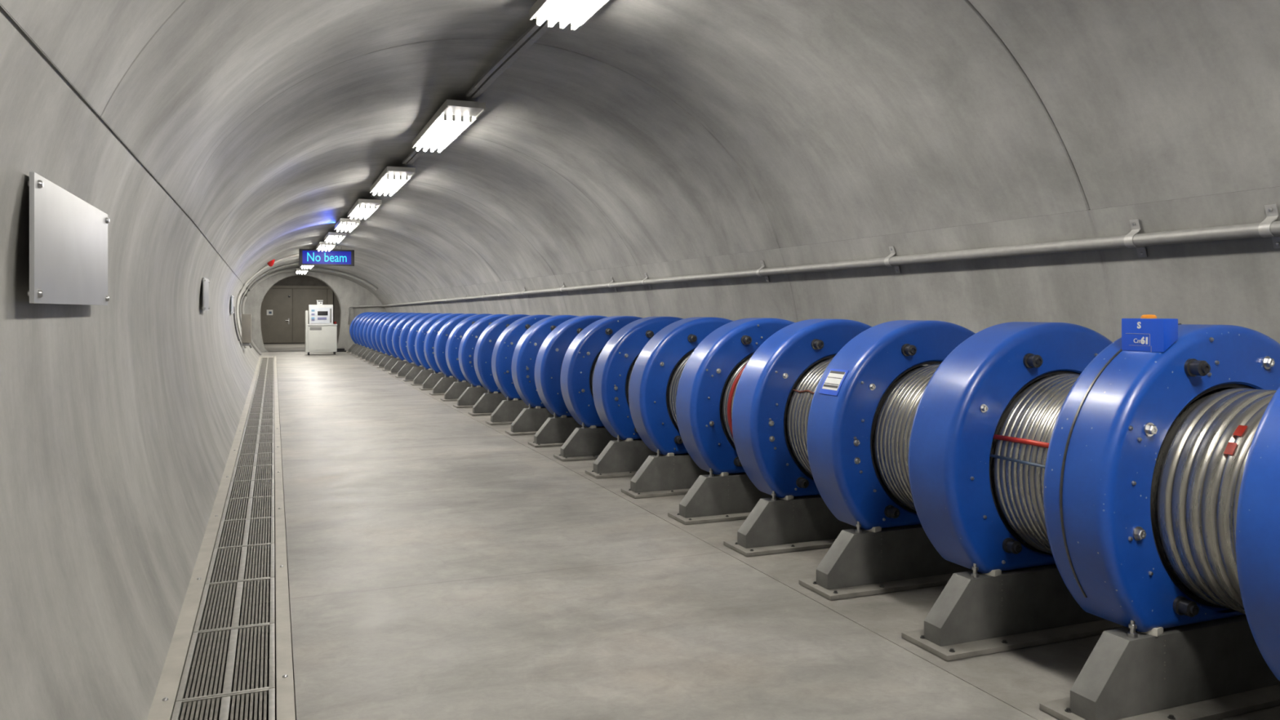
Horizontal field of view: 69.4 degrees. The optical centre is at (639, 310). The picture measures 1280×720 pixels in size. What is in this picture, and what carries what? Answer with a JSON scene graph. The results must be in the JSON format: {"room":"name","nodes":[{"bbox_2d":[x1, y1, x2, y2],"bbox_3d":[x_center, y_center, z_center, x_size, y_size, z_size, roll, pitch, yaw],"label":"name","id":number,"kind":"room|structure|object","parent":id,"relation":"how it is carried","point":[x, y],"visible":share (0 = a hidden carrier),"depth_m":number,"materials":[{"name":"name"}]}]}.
{"room":"underground passage","nodes":[
{"label":"underground passage","id":0,"kind":"room"},
{"bbox_2d":[0,7,259,719],"bbox_3d":[-6.069,0.410,13.354,0.654,2.240,43.300,0,0,-22],"label":"wall","id":1,"kind":"structure","parent":0,"point":[119,420],"depth_m":3.57,"materials":[{"name":"concrete"}]},
{"bbox_2d":[27,172,109,305],"bbox_3d":[-2.061,-0.218,3.378,0.038,0.393,1.320,0,0,-22],"label":"wall panel","id":2,"kind":"object","parent":1,"relation":"attached to","point":[68,235],"visible":1,"depth_m":3.16,"materials":[{"name":"metal"}]},
{"bbox_2d":[146,356,262,719],"bbox_3d":[-5.193,1.593,11.711,0.326,0.208,39.600,0,0,-22],"label":"trim","id":3,"kind":"structure","parent":1,"relation":"attached to","point":[162,706],"depth_m":4.75,"materials":[{"name":"metal"}]},
{"bbox_2d":[201,277,209,311],"bbox_3d":[-4.980,-0.185,10.612,0.038,0.370,0.800,0,0,-22],"label":"wall panel","id":4,"kind":"object","parent":1,"relation":"attached to","point":[206,282],"visible":1,"depth_m":10.41,"materials":[{"name":"metal"}]},
{"bbox_2d":[241,314,251,346],"bbox_3d":[-10.022,0.490,23.566,0.220,0.800,0.700,0,0,-22],"label":"junction box","id":5,"kind":"object","parent":1,"relation":"attached to","point":[246,318],"visible":1,"depth_m":23.25,"materials":[{"name":"paint"}]},
{"bbox_2d":[241,266,377,355],"bbox_3d":[-11.261,0.013,31.679,4.430,3.016,0.100,0,0,-22],"label":"trim","id":6,"kind":"structure","parent":1,"relation":"attached to","point":[263,278],"depth_m":31.36,"materials":[{"name":"concrete"}]},
{"bbox_2d":[189,386,276,719],"bbox_3d":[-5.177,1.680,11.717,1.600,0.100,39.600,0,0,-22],"label":"channel","id":7,"kind":"structure","parent":0,"point":[268,673],"depth_m":5.01,"materials":[{"name":"metal"}]},
{"bbox_2d":[171,688,275,719],"bbox_3d":[-1.467,1.522,3.235,0.354,0.045,0.816,0,0,-22],"label":"drain grating","id":8,"kind":"object","parent":7,"relation":"on","point":[183,710],"visible":1,"depth_m":3.51,"materials":[{"name":"metal"}]},
{"bbox_2d":[175,622,275,702],"bbox_3d":[-1.769,1.522,3.998,0.354,0.045,0.816,0,0,-22],"label":"drain grating","id":9,"kind":"object","parent":7,"relation":"on","point":[193,669],"visible":0.81,"depth_m":3.96,"materials":[{"name":"metal"}]},
{"bbox_2d":[193,577,274,632],"bbox_3d":[-2.071,1.522,4.760,0.354,0.045,0.816,0,0,-22],"label":"drain grating","id":10,"kind":"object","parent":7,"relation":"on","point":[206,611],"visible":0.84,"depth_m":4.74,"materials":[{"name":"metal"}]},
{"bbox_2d":[204,543,274,584],"bbox_3d":[-2.373,1.522,5.522,0.354,0.045,0.816,0,0,-22],"label":"drain grating","id":11,"kind":"object","parent":7,"relation":"on","point":[219,555],"visible":0.8,"depth_m":5.50,"materials":[{"name":"metal"}]},
{"bbox_2d":[213,516,274,548],"bbox_3d":[-2.675,1.522,6.285,0.354,0.045,0.816,0,0,-22],"label":"drain grating","id":12,"kind":"object","parent":7,"relation":"on","point":[224,533],"visible":0.89,"depth_m":6.28,"materials":[{"name":"metal"}]},
{"bbox_2d":[221,495,274,520],"bbox_3d":[-2.976,1.522,7.047,0.354,0.045,0.816,0,0,-22],"label":"drain grating","id":13,"kind":"object","parent":7,"relation":"on","point":[233,504],"visible":0.81,"depth_m":7.04,"materials":[{"name":"metal"}]},
{"bbox_2d":[226,479,274,498],"bbox_3d":[-3.278,1.522,7.810,0.354,0.045,0.816,0,0,-22],"label":"drain grating","id":14,"kind":"object","parent":7,"relation":"on","point":[232,494],"visible":0.86,"depth_m":7.82,"materials":[{"name":"metal"}]},
{"bbox_2d":[231,464,274,481],"bbox_3d":[-3.580,1.522,8.572,0.354,0.045,0.816,0,0,-22],"label":"drain grating","id":15,"kind":"object","parent":7,"relation":"on","point":[237,471],"visible":0.88,"depth_m":8.59,"materials":[{"name":"metal"}]},
{"bbox_2d":[234,452,274,466],"bbox_3d":[-3.882,1.522,9.334,0.354,0.045,0.816,0,0,-22],"label":"drain grating","id":16,"kind":"object","parent":7,"relation":"on","point":[260,456],"visible":0.83,"depth_m":9.36,"materials":[{"name":"metal"}]},
{"bbox_2d":[237,442,274,454],"bbox_3d":[-4.184,1.522,10.097,0.354,0.045,0.816,0,0,-22],"label":"drain grating","id":17,"kind":"object","parent":7,"relation":"on","point":[243,448],"visible":0.84,"depth_m":10.13,"materials":[{"name":"metal"}]},
{"bbox_2d":[240,433,274,444],"bbox_3d":[-4.486,1.522,10.859,0.354,0.045,0.816,0,0,-22],"label":"drain grating","id":18,"kind":"object","parent":7,"relation":"on","point":[245,438],"visible":0.73,"depth_m":10.88,"materials":[{"name":"metal"}]},
{"bbox_2d":[242,425,274,435],"bbox_3d":[-4.788,1.522,11.622,0.354,0.045,0.816,0,0,-22],"label":"drain grating","id":19,"kind":"object","parent":7,"relation":"on","point":[246,429],"visible":0.8,"depth_m":11.66,"materials":[{"name":"metal"}]},
{"bbox_2d":[244,418,274,426],"bbox_3d":[-5.090,1.522,12.384,0.354,0.045,0.816,0,0,-22],"label":"drain grating","id":20,"kind":"object","parent":7,"relation":"on","point":[249,423],"visible":0.83,"depth_m":12.44,"materials":[{"name":"metal"}]},
{"bbox_2d":[246,413,274,419],"bbox_3d":[-5.391,1.522,13.146,0.354,0.045,0.816,0,0,-22],"label":"drain grating","id":21,"kind":"object","parent":7,"relation":"on","point":[250,416],"visible":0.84,"depth_m":13.21,"materials":[{"name":"metal"}]},
{"bbox_2d":[248,407,274,413],"bbox_3d":[-5.693,1.522,13.909,0.354,0.045,0.816,0,0,-22],"label":"drain grating","id":22,"kind":"object","parent":7,"relation":"on","point":[251,410],"visible":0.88,"depth_m":13.97,"materials":[{"name":"metal"}]},
{"bbox_2d":[249,402,274,408],"bbox_3d":[-5.995,1.522,14.671,0.354,0.045,0.816,0,0,-22],"label":"drain grating","id":23,"kind":"object","parent":7,"relation":"on","point":[252,405],"visible":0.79,"depth_m":14.71,"materials":[{"name":"metal"}]},
{"bbox_2d":[250,398,274,403],"bbox_3d":[-6.297,1.522,15.434,0.354,0.045,0.816,0,0,-22],"label":"drain grating","id":24,"kind":"object","parent":7,"relation":"on","point":[257,400],"visible":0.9,"depth_m":15.49,"materials":[{"name":"metal"}]},
{"bbox_2d":[252,394,274,398],"bbox_3d":[-6.599,1.522,16.196,0.354,0.045,0.816,0,0,-22],"label":"drain grating","id":25,"kind":"object","parent":7,"relation":"on","point":[254,396],"visible":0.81,"depth_m":16.25,"materials":[{"name":"metal"}]},
{"bbox_2d":[263,275,340,343],"bbox_3d":[-15.528,-0.290,42.477,6.800,3.620,0.180,0,0,-22],"label":"wall","id":26,"kind":"structure","parent":0,"point":[298,280],"depth_m":42.47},
{"bbox_2d":[260,285,333,342],"bbox_3d":[-15.831,0.182,42.139,3.500,2.636,0.144,0,0,-22],"label":"door","id":27,"kind":"structure","parent":26,"relation":"in","point":[277,327],"depth_m":42.08,"materials":[{"name":"paint"}]},
{"bbox_2d":[244,271,396,351],"bbox_3d":[-12.070,-0.300,34.559,7.000,4.400,0.550,0,0,-22],"label":"wall","id":28,"kind":"structure","parent":0,"point":[348,293],"depth_m":34.61,"materials":[{"name":"concrete"}]},
{"bbox_2d":[0,0,1279,295],"bbox_3d":[-3.784,-1.365,14.259,5.138,1.609,43.350,0,0,-22],"label":"ceiling","id":29,"kind":"structure","parent":0,"point":[645,131],"depth_m":6.38,"materials":[{"name":"concrete"}]},
{"bbox_2d":[235,253,298,347],"bbox_3d":[-9.919,-0.302,25.112,1.938,2.627,0.060,0,0,-22],"label":"hoop","id":30,"kind":"object","parent":29,"relation":"attached to","point":[295,255],"visible":0.8,"depth_m":24.81},
{"bbox_2d":[239,262,298,347],"bbox_3d":[-11.477,-0.187,28.797,1.842,2.701,0.060,0,0,-22],"label":"hoop","id":31,"kind":"object","parent":29,"relation":"attached to","point":[296,263],"visible":0.88,"depth_m":28.58},
{"bbox_2d":[298,246,354,266],"bbox_3d":[-8.239,-1.439,24.343,1.380,0.517,0.108,0,0,-20],"label":"led sign","id":32,"kind":"object","parent":29,"relation":"hanging from","point":[309,256],"visible":1,"depth_m":24.30,"materials":[{"name":"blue plastic"}]},
{"bbox_2d":[303,20,550,267],"bbox_3d":[-3.504,-1.763,13.013,0.340,0.637,39.787,0,0,-23],"label":"cable trunking","id":33,"kind":"object","parent":29,"relation":"attached to","point":[534,33],"visible":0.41,"depth_m":7.69,"materials":[{"name":"metal"}]},
{"bbox_2d":[316,241,335,251],"bbox_3d":[-7.858,-1.594,23.132,0.370,0.114,1.844,0,0,-22],"label":"ceiling light","id":34,"kind":"object","parent":33,"relation":"attached to","point":[322,245],"visible":1,"depth_m":22.68,"materials":[{"name":"white"}]},
{"bbox_2d":[324,231,346,243],"bbox_3d":[-6.936,-1.649,21.023,0.370,0.114,1.844,0,0,-22],"label":"ceiling light","id":35,"kind":"object","parent":33,"relation":"attached to","point":[331,236],"visible":1,"depth_m":20.62,"materials":[{"name":"white"}]},
{"bbox_2d":[334,217,360,231],"bbox_3d":[-5.905,-1.712,18.635,0.370,0.114,1.844,0,0,-22],"label":"ceiling light","id":36,"kind":"object","parent":33,"relation":"attached to","point":[343,224],"visible":1,"depth_m":18.23,"materials":[{"name":"white"}]},
{"bbox_2d":[347,199,382,219],"bbox_3d":[-4.872,-1.772,16.312,0.370,0.114,2.364,0,0,-22],"label":"ceiling light","id":37,"kind":"object","parent":33,"relation":"attached to","point":[362,207],"visible":1,"depth_m":15.88,"materials":[{"name":"white"}]},
{"bbox_2d":[369,166,415,195],"bbox_3d":[-3.601,-1.849,13.373,0.370,0.114,2.364,0,0,-22],"label":"ceiling light","id":38,"kind":"object","parent":33,"relation":"attached to","point":[392,179],"visible":1,"depth_m":12.98,"materials":[{"name":"white"}]},
{"bbox_2d":[412,99,485,152],"bbox_3d":[-2.089,-1.940,9.907,0.370,0.114,2.364,0,0,-22],"label":"ceiling light","id":39,"kind":"object","parent":33,"relation":"attached to","point":[453,117],"visible":1,"depth_m":9.53,"materials":[{"name":"white"}]},
{"bbox_2d":[528,0,608,30],"bbox_3d":[-0.156,-2.015,5.338,0.370,0.114,2.364,0,0,-22],"label":"ceiling light","id":40,"kind":"object","parent":33,"relation":"attached to","point":[576,12],"visible":1,"depth_m":6.17,"materials":[{"name":"white"}]},
{"bbox_2d":[259,343,1279,719],"bbox_3d":[-5.923,1.649,18.628,6.700,0.302,53.000,0,0,-22],"label":"floor","id":41,"kind":"structure","parent":0,"point":[442,566],"depth_m":4.73,"materials":[{"name":"concrete"}]},
{"bbox_2d":[274,355,295,719],"bbox_3d":[-4.673,1.593,11.916,0.064,0.208,39.600,0,0,-22],"label":"trim","id":42,"kind":"structure","parent":41,"relation":"attached to","point":[285,699],"depth_m":4.74,"materials":[{"name":"metal"}]},
{"bbox_2d":[305,304,337,355],"bbox_3d":[-10.895,0.650,31.604,1.010,1.699,0.650,0,0,-22],"label":"control console","id":43,"kind":"object","parent":41,"relation":"on","point":[321,333],"visible":1,"depth_m":31.34,"materials":[{"name":"white paint"}]},
{"bbox_2d":[346,343,359,352],"bbox_3d":[-9.751,1.345,33.256,1.490,0.301,0.310,0,0,-22],"label":"pedestal","id":44,"kind":"object","parent":41,"relation":"on","point":[353,345],"visible":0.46,"depth_m":32.98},
{"bbox_2d":[349,311,370,343],"bbox_3d":[-9.608,0.625,32.907,1.310,1.140,1.242,0,0,-22],"label":"magnet","id":45,"kind":"object","parent":44,"relation":"on","point":[356,317],"visible":0.09,"depth_m":33.02,"materials":[{"name":"blue paint"}]},
{"bbox_2d":[349,345,361,354],"bbox_3d":[-9.281,1.345,32.098,1.490,0.301,0.310,0,0,-22],"label":"pedestal","id":46,"kind":"object","parent":41,"relation":"on","point":[356,347],"visible":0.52,"depth_m":31.83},
{"bbox_2d":[352,311,373,345],"bbox_3d":[-9.142,0.625,31.761,1.310,1.140,1.208,0,0,-22],"label":"magnet","id":47,"kind":"object","parent":46,"relation":"on","point":[357,321],"visible":0.06,"depth_m":31.86,"materials":[{"name":"blue paint"}]},
{"bbox_2d":[352,346,365,355],"bbox_3d":[-8.822,1.345,30.967,1.490,0.301,0.310,0,0,-22],"label":"pedestal","id":48,"kind":"object","parent":41,"relation":"on","point":[360,348],"visible":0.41,"depth_m":30.71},
{"bbox_2d":[355,312,374,346],"bbox_3d":[-8.690,0.625,30.649,1.310,1.140,1.168,0,0,-22],"label":"magnet","id":49,"kind":"object","parent":48,"relation":"on","point":[363,317],"visible":0.07,"depth_m":30.73,"materials":[{"name":"blue paint"}]},
{"bbox_2d":[355,347,370,357],"bbox_3d":[-8.377,1.345,29.874,1.490,0.301,0.310,0,0,-22],"label":"pedestal","id":50,"kind":"object","parent":41,"relation":"on","point":[362,352],"visible":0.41,"depth_m":29.61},
{"bbox_2d":[359,312,378,347],"bbox_3d":[-8.242,0.625,29.547,1.310,1.140,1.188,0,0,-22],"label":"magnet","id":51,"kind":"object","parent":50,"relation":"on","point":[361,329],"visible":0.05,"depth_m":29.64,"materials":[{"name":"blue paint"}]},
{"bbox_2d":[360,349,374,359],"bbox_3d":[-7.926,1.345,28.762,1.490,0.301,0.310,0,0,-22],"label":"pedestal","id":52,"kind":"object","parent":41,"relation":"on","point":[364,355],"visible":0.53,"depth_m":28.50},
{"bbox_2d":[362,312,383,349],"bbox_3d":[-7.800,0.625,28.458,1.310,1.140,1.138,0,0,-22],"label":"magnet","id":53,"kind":"object","parent":52,"relation":"on","point":[366,326],"visible":0.06,"depth_m":28.52,"materials":[{"name":"blue paint"}]},
{"bbox_2d":[363,351,379,361],"bbox_3d":[-7.493,1.345,27.697,1.490,0.301,0.310,0,0,-22],"label":"pedestal","id":54,"kind":"object","parent":41,"relation":"on","point":[371,353],"visible":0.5,"depth_m":27.43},
{"bbox_2d":[366,312,389,351],"bbox_3d":[-7.363,0.625,27.383,1.310,1.140,1.158,0,0,-22],"label":"magnet","id":55,"kind":"object","parent":54,"relation":"on","point":[373,321],"visible":0.09,"depth_m":27.46,"materials":[{"name":"blue paint"}]},
{"bbox_2d":[367,352,383,363],"bbox_3d":[-7.052,1.345,26.613,1.490,0.301,0.310,0,0,-22],"label":"pedestal","id":56,"kind":"object","parent":41,"relation":"on","point":[375,355],"visible":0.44,"depth_m":26.35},
{"bbox_2d":[370,312,395,352],"bbox_3d":[-6.925,0.625,26.304,1.310,1.140,1.148,0,0,-22],"label":"magnet","id":57,"kind":"object","parent":56,"relation":"on","point":[378,321],"visible":0.06,"depth_m":26.38,"materials":[{"name":"blue paint"}]},
{"bbox_2d":[372,354,388,365],"bbox_3d":[-6.616,1.345,25.538,1.490,0.301,0.310,0,0,-22],"label":"pedestal","id":58,"kind":"object","parent":41,"relation":"on","point":[380,357],"visible":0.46,"depth_m":25.27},
{"bbox_2d":[375,312,400,354],"bbox_3d":[-6.486,0.625,25.225,1.310,1.140,1.158,0,0,-22],"label":"magnet","id":59,"kind":"object","parent":58,"relation":"on","point":[383,321],"visible":0.02,"depth_m":25.30,"materials":[{"name":"blue paint"}]},
{"bbox_2d":[376,355,395,368],"bbox_3d":[-6.175,1.345,24.454,1.490,0.301,0.310,0,0,-22],"label":"pedestal","id":60,"kind":"object","parent":41,"relation":"on","point":[381,365],"visible":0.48,"depth_m":24.19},
{"bbox_2d":[380,312,408,355],"bbox_3d":[-6.040,0.625,24.127,1.310,1.140,1.188,0,0,-22],"label":"magnet","id":61,"kind":"object","parent":60,"relation":"on","point":[383,333],"visible":0.05,"depth_m":24.22,"materials":[{"name":"blue paint"}]},
{"bbox_2d":[382,358,401,370],"bbox_3d":[-5.723,1.345,23.342,1.490,0.301,0.310,0,0,-22],"label":"pedestal","id":62,"kind":"object","parent":41,"relation":"on","point":[392,362],"visible":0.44,"depth_m":23.09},
{"bbox_2d":[385,312,417,358],"bbox_3d":[-5.580,0.625,22.994,1.310,1.140,1.242,0,0,-22],"label":"magnet","id":63,"kind":"object","parent":62,"relation":"on","point":[392,326],"visible":0.11,"depth_m":23.11,"materials":[{"name":"blue paint"}]},
{"bbox_2d":[388,360,408,373],"bbox_3d":[-5.253,1.345,22.184,1.490,0.301,0.310,0,0,-22],"label":"pedestal","id":64,"kind":"object","parent":41,"relation":"on","point":[398,365],"visible":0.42,"depth_m":21.93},
{"bbox_2d":[391,312,424,360],"bbox_3d":[-5.109,0.625,21.836,1.310,1.140,1.242,0,0,-22],"label":"magnet","id":65,"kind":"object","parent":64,"relation":"on","point":[395,338],"visible":0.06,"depth_m":21.96,"materials":[{"name":"blue paint"}]},
{"bbox_2d":[395,363,417,377],"bbox_3d":[-4.782,1.345,21.026,1.490,0.301,0.310,0,0,-22],"label":"pedestal","id":66,"kind":"object","parent":41,"relation":"on","point":[406,367],"visible":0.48,"depth_m":20.77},
{"bbox_2d":[399,312,431,364],"bbox_3d":[-4.647,0.625,20.699,1.310,1.140,1.188,0,0,-22],"label":"magnet","id":67,"kind":"object","parent":66,"relation":"on","point":[406,329],"visible":0.05,"depth_m":20.79,"materials":[{"name":"blue paint"}]},
{"bbox_2d":[402,366,426,381],"bbox_3d":[-4.331,1.345,19.914,1.490,0.301,0.310,0,0,-22],"label":"pedestal","id":68,"kind":"object","parent":41,"relation":"on","point":[414,371],"visible":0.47,"depth_m":19.66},
{"bbox_2d":[406,313,440,366],"bbox_3d":[-4.203,0.625,19.606,1.310,1.140,1.148,0,0,-22],"label":"magnet","id":69,"kind":"object","parent":68,"relation":"on","point":[413,331],"visible":0.06,"depth_m":19.68,"materials":[{"name":"blue paint"}]},
{"bbox_2d":[410,369,435,385],"bbox_3d":[-3.894,1.345,18.840,1.490,0.301,0.310,0,0,-22],"label":"pedestal","id":70,"kind":"object","parent":41,"relation":"on","point":[421,377],"visible":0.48,"depth_m":18.58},
{"bbox_2d":[414,313,453,369],"bbox_3d":[-3.768,0.625,18.535,1.310,1.140,1.138,0,0,-22],"label":"magnet","id":71,"kind":"object","parent":70,"relation":"on","point":[421,334],"visible":0.07,"depth_m":18.61,"materials":[{"name":"blue paint"}]},
{"bbox_2d":[419,373,447,390],"bbox_3d":[-3.461,1.345,17.774,1.490,0.301,0.310,0,0,-22],"label":"pedestal","id":72,"kind":"object","parent":41,"relation":"on","point":[431,381],"visible":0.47,"depth_m":17.52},
{"bbox_2d":[423,313,465,373],"bbox_3d":[-3.339,0.625,17.479,1.310,1.140,1.118,0,0,-22],"label":"magnet","id":73,"kind":"object","parent":72,"relation":"on","point":[428,344],"visible":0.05,"depth_m":17.55,"materials":[{"name":"blue paint"}]},
{"bbox_2d":[429,377,461,395],"bbox_3d":[-3.036,1.345,16.727,1.490,0.301,0.310,0,0,-22],"label":"pedestal","id":74,"kind":"object","parent":41,"relation":"on","point":[443,384],"visible":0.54,"depth_m":16.48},
{"bbox_2d":[433,313,476,377],"bbox_3d":[-2.910,0.625,16.423,1.310,1.140,1.138,0,0,-22],"label":"magnet","id":75,"kind":"object","parent":74,"relation":"on","point":[439,349],"visible":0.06,"depth_m":16.50,"materials":[{"name":"blue paint"}]},
{"bbox_2d":[440,381,483,401],"bbox_3d":[-2.603,1.345,15.662,1.490,0.301,0.310,0,0,-22],"label":"pedestal","id":76,"kind":"object","parent":41,"relation":"on","point":[456,389],"visible":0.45,"depth_m":15.42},
{"bbox_2d":[445,313,492,382],"bbox_3d":[-2.481,0.625,15.367,1.310,1.140,1.118,0,0,-22],"label":"magnet","id":77,"kind":"object","parent":76,"relation":"on","point":[453,343],"visible":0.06,"depth_m":15.44,"materials":[{"name":"blue paint"}]},
{"bbox_2d":[453,386,489,408],"bbox_3d":[-2.177,1.345,14.615,1.490,0.301,0.310,0,0,-22],"label":"pedestal","id":78,"kind":"object","parent":41,"relation":"on","point":[470,396],"visible":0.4,"depth_m":14.38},
{"bbox_2d":[457,314,509,387],"bbox_3d":[-2.052,0.625,14.311,1.310,1.140,1.138,0,0,-22],"label":"magnet","id":79,"kind":"object","parent":78,"relation":"on","point":[468,341],"visible":0.14,"depth_m":14.39,"materials":[{"name":"blue paint"}]},
{"bbox_2d":[467,392,510,416],"bbox_3d":[-1.744,1.345,13.549,1.490,0.301,0.310,0,0,-22],"label":"pedestal","id":80,"kind":"object","parent":41,"relation":"on","point":[487,403],"visible":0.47,"depth_m":13.31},
{"bbox_2d":[473,314,529,393],"bbox_3d":[-1.621,0.625,13.250,1.310,1.140,1.128,0,0,-22],"label":"magnet","id":81,"kind":"object","parent":80,"relation":"on","point":[486,343],"visible":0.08,"depth_m":13.33,"materials":[{"name":"blue paint"}]},
{"bbox_2d":[485,399,533,425],"bbox_3d":[-1.315,1.345,12.493,1.490,0.301,0.310,0,0,-22],"label":"pedestal","id":82,"kind":"object","parent":41,"relation":"on","point":[507,411],"visible":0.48,"depth_m":12.26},
{"bbox_2d":[491,314,551,400],"bbox_3d":[-1.201,0.625,12.217,1.310,1.140,1.078,0,0,-22],"label":"magnet","id":83,"kind":"object","parent":82,"relation":"on","point":[504,347],"visible":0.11,"depth_m":12.28,"materials":[{"name":"blue paint"}]},
{"bbox_2d":[505,407,557,435],"bbox_3d":[-0.905,1.345,11.483,1.490,0.301,0.310,0,0,-22],"label":"pedestal","id":84,"kind":"object","parent":41,"relation":"on","point":[529,421],"visible":0.42,"depth_m":11.25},
{"bbox_2d":[511,315,578,408],"bbox_3d":[-0.798,0.625,11.226,1.310,1.140,1.038,0,0,-22],"label":"magnet","id":85,"kind":"object","parent":84,"relation":"on","point":[526,349],"visible":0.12,"depth_m":11.27,"materials":[{"name":"blue paint"}]},
{"bbox_2d":[528,416,585,447],"bbox_3d":[-0.510,1.345,10.511,1.490,0.301,0.310,0,0,-22],"label":"pedestal","id":86,"kind":"object","parent":41,"relation":"on","point":[554,432],"visible":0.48,"depth_m":10.28,"materials":[{"name":"metal"}]},
{"bbox_2d":[534,315,608,417],"bbox_3d":[-0.413,0.625,10.281,1.310,1.140,0.978,0,0,-22],"label":"magnet","id":87,"kind":"object","parent":86,"relation":"on","point":[551,353],"visible":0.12,"depth_m":10.30,"materials":[{"name":"blue paint"}]},
{"bbox_2d":[553,426,621,461],"bbox_3d":[-0.137,1.345,9.593,1.490,0.301,0.310,0,0,-22],"label":"pedestal","id":88,"kind":"object","parent":41,"relation":"on","point":[586,443],"visible":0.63,"depth_m":9.37,"materials":[{"name":"metal"}]},
{"bbox_2d":[560,315,643,428],"bbox_3d":[-0.037,0.625,9.354,1.310,1.140,0.998,0,0,-22],"label":"magnet","id":89,"kind":"object","parent":88,"relation":"on","point":[580,358],"visible":0.18,"depth_m":9.39,"materials":[{"name":"blue paint"}]},
{"bbox_2d":[585,439,661,478],"bbox_3d":[0.243,1.345,8.658,1.490,0.301,0.310,0,0,-22],"label":"pedestal","id":90,"kind":"object","parent":41,"relation":"on","point":[622,458],"visible":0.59,"depth_m":8.43,"materials":[{"name":"metal"}]},
{"bbox_2d":[592,316,684,441],"bbox_3d":[0.330,0.625,8.451,1.310,1.140,0.928,0,0,-22],"label":"magnet","id":91,"kind":"object","parent":90,"relation":"on","point":[615,362],"visible":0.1,"depth_m":8.46,"materials":[{"name":"blue paint"}]},
{"bbox_2d":[621,453,713,497],"bbox_3d":[0.591,1.345,7.784,1.490,0.301,0.310,0,0,-22],"label":"pedestal","id":92,"kind":"object","parent":41,"relation":"on","point":[663,475],"visible":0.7,"depth_m":7.57,"materials":[{"name":"metal"}]},
{"bbox_2d":[628,316,733,457],"bbox_3d":[0.685,0.625,7.559,1.310,1.140,0.968,0,0,-22],"label":"magnet","id":93,"kind":"object","parent":92,"relation":"on","point":[657,371],"visible":0.21,"depth_m":7.58,"materials":[{"name":"blue paint"}]},
{"bbox_2d":[667,472,813,524],"bbox_3d":[0.952,1.345,6.873,1.490,0.301,0.310,0,0,-22],"label":"pedestal","id":94,"kind":"object","parent":41,"relation":"on","point":[714,499],"visible":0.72,"depth_m":6.66,"materials":[{"name":"metal"}]},
{"bbox_2d":[675,317,834,476],"bbox_3d":[1.031,0.625,6.685,1.310,1.140,0.888,0,0,-22],"label":"magnet","id":95,"kind":"object","parent":94,"relation":"on","point":[709,378],"visible":0.24,"depth_m":6.67,"materials":[{"name":"blue paint"}]},
{"bbox_2d":[723,494,904,556],"bbox_3d":[1.283,1.345,6.036,1.490,0.301,0.310,0,0,-22],"label":"pedestal","id":96,"kind":"object","parent":41,"relation":"on","point":[800,523],"visible":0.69,"depth_m":5.83,"materials":[{"name":"metal"}]},
{"bbox_2d":[732,319,871,500],"bbox_3d":[1.365,0.625,5.844,1.310,1.140,0.898,0,0,-22],"label":"magnet","id":97,"kind":"object","parent":96,"relation":"on","point":[775,388],"visible":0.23,"depth_m":5.84,"materials":[{"name":"blue paint"}]},
{"bbox_2d":[799,524,973,599],"bbox_3d":[1.618,1.345,5.190,1.490,0.301,0.310,0,0,-22],"label":"pedestal","id":98,"kind":"object","parent":41,"relation":"on","point":[898,558],"visible":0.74,"depth_m":5.00,"materials":[{"name":"metal"}]},
{"bbox_2d":[806,320,975,533],"bbox_3d":[1.696,0.625,5.007,1.310,1.140,0.878,0,0,-22],"label":"magnet","id":99,"kind":"object","parent":98,"relation":"on","point":[864,406],"visible":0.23,"depth_m":4.99,"materials":[{"name":"blue paint"}]},
{"bbox_2d":[901,564,1124,661],"bbox_3d":[1.946,1.345,4.363,1.490,0.301,0.310,0,0,-22],"label":"pedestal","id":100,"kind":"object","parent":41,"relation":"on","point":[1011,610],"visible":0.69,"depth_m":4.17,"materials":[{"name":"metal"}]},
{"bbox_2d":[908,321,1112,577],"bbox_3d":[2.011,0.625,4.212,1.310,1.140,0.808,0,0,-22],"label":"magnet","id":101,"kind":"object","parent":100,"relation":"on","point":[984,420],"visible":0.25,"depth_m":4.16,"materials":[{"name":"blue paint"}]},
{"bbox_2d":[1039,614,1279,719],"bbox_3d":[2.248,1.345,3.600,1.490,0.301,0.310,0,0,-22],"label":"pedestal","id":102,"kind":"object","parent":41,"relation":"on","point":[1215,669],"visible":1,"depth_m":3.43,"materials":[{"name":"metal"}]},
{"bbox_2d":[1043,323,1279,637],"bbox_3d":[2.301,0.623,3.472,1.314,1.144,0.758,0,0,-22],"label":"magnet","id":103,"kind":"object","parent":102,"relation":"on","point":[1148,451],"visible":0.8,"depth_m":3.39,"materials":[{"name":"blue paint"}]},
{"bbox_2d":[1121,314,1177,351],"bbox_3d":[1.943,0.086,3.531,0.077,0.142,0.185,0,0,-22],"label":"control box","id":104,"kind":"object","parent":103,"relation":"on","point":[1148,333],"visible":1,"depth_m":3.49,"materials":[{"name":"metal"}]},
{"bbox_3d":[2.531,1.346,2.884,1.490,0.301,0.310,0,0,-22],"label":"pedestal","id":105,"kind":"object","parent":41,"relation":"on","visible":0},
{"bbox_2d":[1235,386,1279,680],"bbox_3d":[2.592,0.625,2.743,1.310,1.140,0.788,0,0,-22],"label":"magnet","id":106,"kind":"object","parent":105,"relation":"on","point":[1258,513],"visible":1,"depth_m":2.82,"materials":[{"name":"blue paint"}]},
{"bbox_2d":[375,186,1279,365],"bbox_3d":[-1.539,0.484,15.149,0.493,2.092,43.308,0,0,-22],"label":"wall","id":107,"kind":"structure","parent":0,"point":[1230,282],"depth_m":6.06,"materials":[{"name":"concrete"}]},
{"bbox_2d":[347,204,1279,324],"bbox_3d":[-3.122,0.018,18.830,1.278,1.008,35.299,0,0,-24],"label":"pipe","id":108,"kind":"object","parent":107,"relation":"attached to","point":[1268,227],"visible":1,"depth_m":5.78,"materials":[{"name":"metal"}]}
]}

